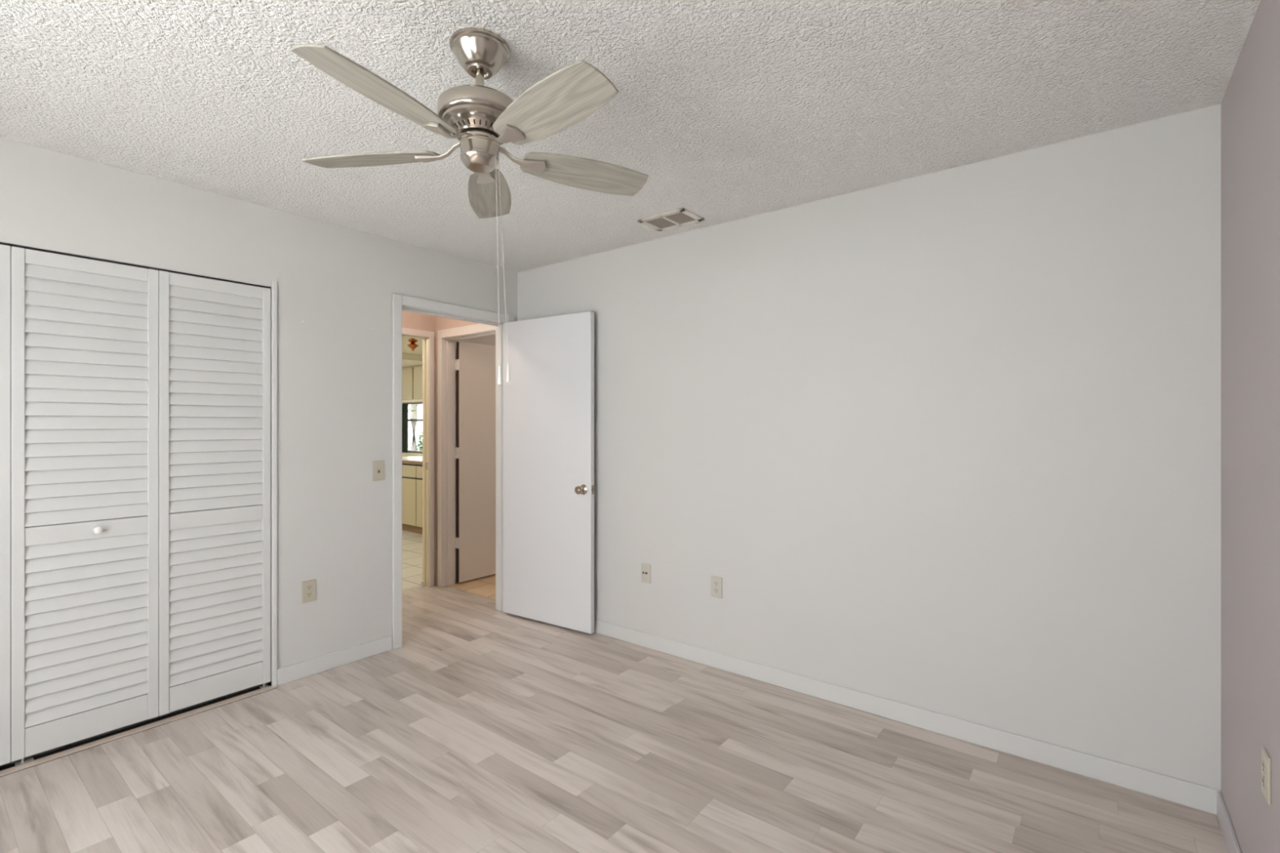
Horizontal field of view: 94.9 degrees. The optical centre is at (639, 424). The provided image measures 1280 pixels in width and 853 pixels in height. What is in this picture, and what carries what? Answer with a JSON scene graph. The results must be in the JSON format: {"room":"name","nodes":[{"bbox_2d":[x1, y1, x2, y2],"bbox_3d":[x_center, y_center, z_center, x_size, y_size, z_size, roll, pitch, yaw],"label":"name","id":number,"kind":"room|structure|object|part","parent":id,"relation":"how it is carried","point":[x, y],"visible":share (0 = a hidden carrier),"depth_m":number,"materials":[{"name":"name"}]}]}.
{"room":"empty bedroom","nodes":[
{"label":"empty bedroom","id":0,"kind":"room"},
{"bbox_2d":[0,137,517,685],"bbox_3d":[-2.086,0.119,2.816,0.115,2.440,3.750,0,0,38],"label":"wall","id":1,"kind":"structure","parent":0,"point":[335,371],"depth_m":3.13,"materials":[{"name":"grey paint"}]},
{"bbox_2d":[0,242,277,777],"bbox_3d":[-2.445,0.319,2.276,0.084,2.040,1.858,0,0,38],"label":"track","id":2,"kind":"object","parent":1,"relation":"attached to","point":[72,746],"visible":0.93,"depth_m":2.57,"materials":[{"name":"black"}]},
{"bbox_2d":[0,244,10,765],"bbox_3d":[-2.716,0.320,1.917,0.062,2.024,0.908,0,0,38],"label":"door","id":3,"kind":"structure","parent":2,"relation":"attached to","point":[5,251],"depth_m":2.27,"materials":[{"name":"grey paint"}]},
{"bbox_2d":[10,246,271,767],"bbox_3d":[-2.158,0.320,2.634,0.062,2.024,0.908,0,0,38],"label":"door","id":4,"kind":"structure","parent":2,"relation":"attached to","point":[140,397],"depth_m":2.56,"materials":[{"name":"grey paint"}]},
{"bbox_3d":[-2.312,-0.114,2.465,0.027,1.042,0.382,0,0,38],"label":"louver panel","id":5,"kind":"part","parent":4,"relation":"part of","materials":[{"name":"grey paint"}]},
{"bbox_3d":[-2.312,0.839,2.465,0.027,0.716,0.382,0,0,38],"label":"louver panel","id":6,"kind":"part","parent":4,"relation":"part of","materials":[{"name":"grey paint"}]},
{"bbox_3d":[-2.276,0.443,2.463,0.038,0.031,0.031,0,0,38],"label":"knob","id":7,"kind":"part","parent":4,"relation":"part of","materials":[{"name":"white plastic"}]},
{"bbox_3d":[-2.032,-0.114,2.824,0.027,1.042,0.382,0,0,38],"label":"louver panel","id":8,"kind":"part","parent":4,"relation":"part of","materials":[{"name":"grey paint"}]},
{"bbox_3d":[-2.032,0.839,2.824,0.027,0.716,0.382,0,0,38],"label":"louver panel","id":9,"kind":"part","parent":4,"relation":"part of","materials":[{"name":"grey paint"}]},
{"bbox_2d":[0,685,277,776],"bbox_3d":[-2.430,1.335,2.265,0.041,0.007,1.858,0,0,38],"label":"trim","id":10,"kind":"structure","parent":1,"relation":"attached to","point":[39,761],"depth_m":2.54,"materials":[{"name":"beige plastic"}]},
{"bbox_2d":[266,280,276,686],"bbox_3d":[-2.477,0.304,2.304,0.127,2.070,1.866,0,0,38],"label":"trim","id":11,"kind":"structure","parent":1,"relation":"attached to","point":[273,301],"depth_m":2.99,"materials":[{"name":"white paint"}]},
{"bbox_2d":[302,578,315,603],"bbox_3d":[-1.764,0.889,3.130,0.009,0.114,0.070,0,0,38],"label":"wall outlet","id":12,"kind":"object","parent":1,"relation":"attached to","point":[308,587],"visible":1,"depth_m":3.13,"materials":[{"name":"beige plastic"}]},
{"bbox_2d":[306,584,312,590],"bbox_3d":[-1.761,0.870,3.128,0.002,0.027,0.033,0,0,38],"label":"socket","id":13,"kind":"object","parent":12,"relation":"attached to","point":[308,587],"depth_m":3.13,"materials":[{"name":"brown"}]},
{"bbox_2d":[306,591,312,597],"bbox_3d":[-1.761,0.908,3.128,0.002,0.027,0.033,0,0,38],"label":"socket","id":14,"kind":"object","parent":12,"relation":"attached to","point":[308,594],"depth_m":3.13,"materials":[{"name":"brown plastic"}]},
{"bbox_2d":[276,635,391,685],"bbox_3d":[-1.668,1.296,3.250,0.012,0.085,0.621,0,0,38],"label":"baseboard","id":15,"kind":"structure","parent":1,"relation":"attached to","point":[304,668],"depth_m":3.21,"materials":[{"name":"white paint"}]},
{"bbox_2d":[373,460,384,480],"bbox_3d":[-1.524,0.271,3.430,0.018,0.114,0.070,0,0,38],"label":"light switch","id":16,"kind":"object","parent":1,"relation":"attached to","point":[378,466],"visible":1,"depth_m":3.43,"materials":[{"name":"beige plastic"}]},
{"bbox_2d":[392,293,514,648],"bbox_3d":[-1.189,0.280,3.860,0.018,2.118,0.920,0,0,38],"label":"door frame","id":17,"kind":"structure","parent":1,"relation":"in","point":[398,300],"depth_m":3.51,"materials":[{"name":"white paint"}]},
{"bbox_2d":[503,311,594,633],"bbox_3d":[-0.633,0.304,3.929,0.809,2.038,0.134,0,0,34],"label":"door","id":18,"kind":"structure","parent":17,"relation":"attached to","point":[548,397],"depth_m":3.90,"materials":[{"name":"white paint"}]},
{"bbox_3d":[-0.377,0.414,3.713,0.066,0.066,0.060,0,0,34],"label":"knob","id":19,"kind":"part","parent":18,"relation":"part of","materials":[{"name":"silver metal"}]},
{"bbox_2d":[402,337,422,367],"bbox_3d":[-3.920,-0.941,6.082,4.780,0.320,4.350,0,0,38],"label":"ceiling","id":20,"kind":"structure","parent":0,"point":[410,357],"depth_m":7.09,"materials":[{"name":"beige paint"}]},
{"bbox_2d":[407,337,418,351],"bbox_3d":[-2.166,-0.779,5.599,0.104,0.164,0.104,0,0,38],"label":"pendant lamp","id":21,"kind":"object","parent":20,"relation":"hanging from","point":[412,345],"visible":0.81,"depth_m":5.57,"materials":[{"name":"orange glass"}]},
{"bbox_2d":[402,402,422,457],"bbox_3d":[-2.546,0.119,7.845,4.780,2.440,0.120,0,0,38],"label":"wall","id":22,"kind":"structure","parent":0,"point":[403,454],"depth_m":8.30,"materials":[{"name":"beige paint"}]},
{"bbox_2d":[402,404,408,453],"bbox_3d":[-3.370,0.057,8.382,0.220,0.695,0.030,0,0,38],"label":"curtain","id":23,"kind":"object","parent":22,"relation":"hanging from","point":[405,406],"visible":0.68,"depth_m":8.34,"materials":[{"name":"grey fabric"}]},
{"bbox_2d":[402,364,422,402],"bbox_3d":[-2.790,-0.538,7.794,1.260,0.483,0.249,0,0,38],"label":"upper cabinet","id":24,"kind":"object","parent":22,"relation":"attached to","point":[412,376],"visible":0.39,"depth_m":7.84,"materials":[{"name":"beige paint"}]},
{"bbox_3d":[-3.190,-0.547,7.964,0.394,0.423,0.018,0,0,38],"label":"door","id":25,"kind":"part","parent":24,"relation":"part of","materials":[{"name":"beige paint"}]},
{"bbox_3d":[-2.858,-0.547,7.706,0.394,0.423,0.018,0,0,38],"label":"door","id":26,"kind":"part","parent":24,"relation":"part of","materials":[{"name":"beige paint"}]},
{"bbox_2d":[403,401,422,453],"bbox_3d":[-2.915,0.044,8.145,1.270,0.730,0.060,0,0,38],"label":"window","id":27,"kind":"structure","parent":22,"relation":"in","point":[416,402],"depth_m":8.32,"materials":[{"name":"grey"}]},
{"bbox_2d":[402,530,424,591],"bbox_3d":[-3.880,1.348,6.095,4.825,0.022,4.420,0,0,38],"label":"floor","id":28,"kind":"structure","parent":0,"point":[412,543],"depth_m":5.77,"materials":[{"name":"tile"}]},
{"bbox_2d":[402,463,422,534],"bbox_3d":[-2.525,0.910,7.356,1.840,0.853,0.615,0,0,38],"label":"base cabinet","id":29,"kind":"object","parent":28,"relation":"on","point":[412,474],"visible":0.21,"depth_m":7.17,"materials":[{"name":"beige paint"}]},
{"bbox_3d":[-2.890,0.577,7.262,0.444,0.145,0.018,0,0,38],"label":"drawer","id":30,"kind":"part","parent":29,"relation":"part of","materials":[{"name":"beige paint"}]},
{"bbox_3d":[-2.890,0.951,7.262,0.444,0.567,0.018,0,0,38],"label":"door","id":31,"kind":"part","parent":29,"relation":"part of","materials":[{"name":"beige paint"}]},
{"bbox_2d":[402,456,422,464],"bbox_3d":[-2.531,0.460,7.348,1.840,0.042,0.635,0,0,38],"label":"countertop","id":32,"kind":"structure","parent":29,"relation":"on","point":[406,460],"depth_m":7.24,"materials":[{"name":"laminate"}]},
{"bbox_3d":[-2.527,0.577,6.979,0.444,0.145,0.018,0,0,38],"label":"drawer","id":33,"kind":"part","parent":29,"relation":"part of","materials":[{"name":"beige paint"}]},
{"bbox_3d":[-2.527,0.951,6.979,0.444,0.567,0.018,0,0,38],"label":"door","id":34,"kind":"part","parent":29,"relation":"part of","materials":[{"name":"beige paint"}]},
{"bbox_2d":[402,311,435,585],"bbox_3d":[-1.639,0.119,5.047,0.090,2.440,3.320,0,0,38],"label":"wall","id":35,"kind":"structure","parent":0,"point":[411,320],"depth_m":4.86,"materials":[{"name":"beige paint"}]},
{"bbox_2d":[402,327,434,586],"bbox_3d":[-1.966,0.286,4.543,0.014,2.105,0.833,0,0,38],"label":"door frame","id":36,"kind":"structure","parent":35,"relation":"attached to","point":[408,331],"depth_m":4.85,"materials":[{"name":"white paint"}]},
{"bbox_2d":[449,573,495,599],"bbox_3d":[-0.223,1.347,4.977,2.230,0.024,1.850,0,0,38],"label":"floor","id":37,"kind":"structure","parent":0,"point":[485,586],"depth_m":4.86,"materials":[{"name":"tile"}]},
{"bbox_2d":[455,334,495,579],"bbox_3d":[-0.164,0.119,4.972,2.330,2.440,1.785,0,0,38],"label":"wall","id":38,"kind":"structure","parent":0,"point":[491,340],"depth_m":5.15,"materials":[{"name":"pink paint"}]},
{"bbox_2d":[0,585,1228,852],"bbox_3d":[-1.002,1.339,1.972,4.874,0.001,4.103,0,0,38],"label":"floor","id":39,"kind":"structure","parent":0,"point":[475,818],"depth_m":2.23,"materials":[{"name":"laminate"}]},
{"bbox_2d":[0,0,1260,272],"bbox_3d":[-0.600,-1.151,1.658,3.884,0.100,3.980,0,0,38],"label":"ceiling","id":40,"kind":"structure","parent":0,"point":[731,110],"depth_m":1.94,"materials":[{"name":"white paint"}]},
{"bbox_2d":[290,26,648,384],"bbox_3d":[-0.456,-0.608,1.685,1.021,0.986,1.033,0,0,38],"label":"ceiling fan","id":41,"kind":"object","parent":40,"relation":"hanging from","point":[482,118],"visible":1,"depth_m":1.64,"materials":[{"name":"silver metal"}]},
{"bbox_3d":[-0.796,-0.794,1.759,0.410,0.006,0.145,0,13,9],"label":"blade","id":42,"kind":"part","parent":41,"relation":"part of","materials":[{"name":"beige wood"}]},
{"bbox_3d":[-0.615,-0.794,1.412,0.145,0.006,0.410,14,6,26],"label":"blade","id":43,"kind":"part","parent":41,"relation":"part of","materials":[{"name":"beige wood"}]},
{"bbox_3d":[-0.522,-0.794,2.039,0.145,0.006,0.410,-13,2,-9],"label":"blade","id":44,"kind":"part","parent":41,"relation":"part of","materials":[{"name":"grey wood"}]},
{"bbox_3d":[-0.409,-0.474,1.690,0.013,0.613,0.002,0,0,0],"label":"pull chain","id":45,"kind":"part","parent":41,"relation":"part of","materials":[{"name":"silver metal"}]},
{"bbox_3d":[-0.398,-0.478,1.710,0.031,0.605,0.002,0,0,0],"label":"pull chain","id":46,"kind":"part","parent":41,"relation":"part of","materials":[{"name":"silver metal"}]},
{"bbox_3d":[-0.229,-0.794,1.478,0.410,0.006,0.145,0,-13,45],"label":"blade","id":47,"kind":"part","parent":41,"relation":"part of","materials":[{"name":"grey wood"}]},
{"bbox_3d":[-0.171,-0.794,1.865,0.410,0.006,0.145,0,-13,-27],"label":"blade","id":48,"kind":"part","parent":41,"relation":"part of","materials":[{"name":"beige wood"}]},
{"bbox_2d":[637,208,704,231],"bbox_3d":[0.166,-1.097,3.157,0.300,0.008,0.205,0,0,38],"label":"ceiling vent","id":49,"kind":"object","parent":40,"relation":"in","point":[682,216],"visible":1,"depth_m":3.14,"materials":[{"name":"white metal"}]},
{"bbox_2d":[435,103,1221,790],"bbox_3d":[0.219,0.119,3.470,4.819,2.440,0.115,0,0,38],"label":"wall","id":50,"kind":"structure","parent":0,"point":[948,442],"depth_m":2.53,"materials":[{"name":"grey paint"}]},
{"bbox_2d":[437,323,495,587],"bbox_3d":[-1.297,0.315,4.652,0.733,2.048,0.118,0,0,38],"label":"door frame","id":51,"kind":"structure","parent":50,"relation":"attached to","point":[449,344],"depth_m":4.85,"materials":[{"name":"white paint"}]},
{"bbox_2d":[455,341,495,582],"bbox_3d":[-1.314,0.314,5.189,0.042,2.018,0.712,0,0,38],"label":"door","id":52,"kind":"structure","parent":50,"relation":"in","point":[475,363],"depth_m":5.03,"materials":[{"name":"beige paint"}]},
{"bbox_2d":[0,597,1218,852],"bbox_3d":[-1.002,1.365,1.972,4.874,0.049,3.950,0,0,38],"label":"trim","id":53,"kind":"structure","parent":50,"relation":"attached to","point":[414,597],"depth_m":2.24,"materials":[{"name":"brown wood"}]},
{"bbox_2d":[640,563,650,583],"bbox_3d":[0.033,0.897,3.534,0.070,0.114,0.012,0,0,38],"label":"cable jack","id":54,"kind":"object","parent":50,"relation":"attached to","point":[645,568],"visible":1,"depth_m":3.53,"materials":[{"name":"beige plastic"}]},
{"bbox_2d":[711,575,722,598],"bbox_3d":[0.421,0.896,3.234,0.070,0.114,0.009,0,0,38],"label":"wall outlet","id":55,"kind":"object","parent":50,"relation":"attached to","point":[716,582],"visible":1,"depth_m":3.23,"materials":[{"name":"beige plastic"}]},
{"bbox_2d":[713,581,719,586],"bbox_3d":[0.419,0.876,3.232,0.033,0.027,0.002,0,0,38],"label":"socket","id":56,"kind":"object","parent":55,"relation":"attached to","point":[715,583],"depth_m":3.23,"materials":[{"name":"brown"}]},
{"bbox_2d":[713,587,719,593],"bbox_3d":[0.419,0.915,3.232,0.033,0.027,0.002,0,0,38],"label":"socket","id":57,"kind":"object","parent":55,"relation":"attached to","point":[716,590],"depth_m":3.23,"materials":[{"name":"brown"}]},
{"bbox_2d":[594,618,1221,814],"bbox_3d":[0.549,1.296,3.133,3.654,0.085,0.012,0,0,38],"label":"baseboard","id":58,"kind":"structure","parent":50,"relation":"attached to","point":[1188,793],"depth_m":2.51,"materials":[{"name":"white paint"}]},
{"bbox_2d":[1221,0,1279,852],"bbox_3d":[0.852,0.119,0.455,0.115,2.440,3.865,0,0,38],"label":"wall","id":59,"kind":"structure","parent":0,"point":[1251,101],"depth_m":1.63,"materials":[{"name":"grey paint"}]},
{"bbox_2d":[1217,791,1241,852],"bbox_3d":[0.833,1.296,0.535,0.012,0.085,3.738,0,0,38],"label":"baseboard","id":60,"kind":"structure","parent":59,"relation":"attached to","point":[1233,846],"depth_m":1.87,"materials":[{"name":"grey paint"}]},
{"bbox_2d":[1261,746,1271,804],"bbox_3d":[1.557,0.873,1.462,0.009,0.114,0.070,0,0,38],"label":"wall outlet","id":61,"kind":"object","parent":59,"relation":"attached to","point":[1265,758],"visible":1,"depth_m":1.45,"materials":[{"name":"beige plastic"}]},
{"bbox_2d":[1262,760,1266,773],"bbox_3d":[1.555,0.854,1.463,0.002,0.027,0.033,0,0,38],"label":"socket","id":62,"kind":"object","parent":61,"relation":"attached to","point":[1264,762],"depth_m":1.46,"materials":[{"name":"beige plastic"}]},
{"bbox_2d":[1262,775,1266,790],"bbox_3d":[1.555,0.892,1.463,0.002,0.027,0.033,0,0,38],"label":"socket","id":63,"kind":"object","parent":61,"relation":"attached to","point":[1264,777],"depth_m":1.46,"materials":[{"name":"beige plastic"}]},
{"label":"outside","id":64,"kind":"structure","parent":0,"visible":0},
{"bbox_3d":[3.047,1.539,12.570,28.000,0.100,14.050,0,0,38],"label":"garden","id":65,"kind":"object","parent":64,"visible":0},
{"bbox_2d":[408,404,422,450],"bbox_3d":[-4.443,-0.211,11.498,2.028,3.404,1.832,0,0,38],"label":"tree","id":66,"kind":"object","parent":65,"relation":"on","point":[414,408],"visible":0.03,"depth_m":11.51,"materials":[{"name":"grey plant"}]},
{"bbox_3d":[-4.443,-1.074,11.498,2.028,1.672,1.832,0,0,38],"label":"crown","id":67,"kind":"part","parent":66,"relation":"part of","materials":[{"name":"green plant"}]},
{"bbox_2d":[415,431,422,450],"bbox_3d":[-4.087,0.783,11.251,0.460,1.412,0.461,0,0,38],"label":"shrub","id":68,"kind":"object","parent":65,"relation":"on","point":[420,440],"visible":0.08,"depth_m":11.18,"materials":[{"name":"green plant"}]}
]}

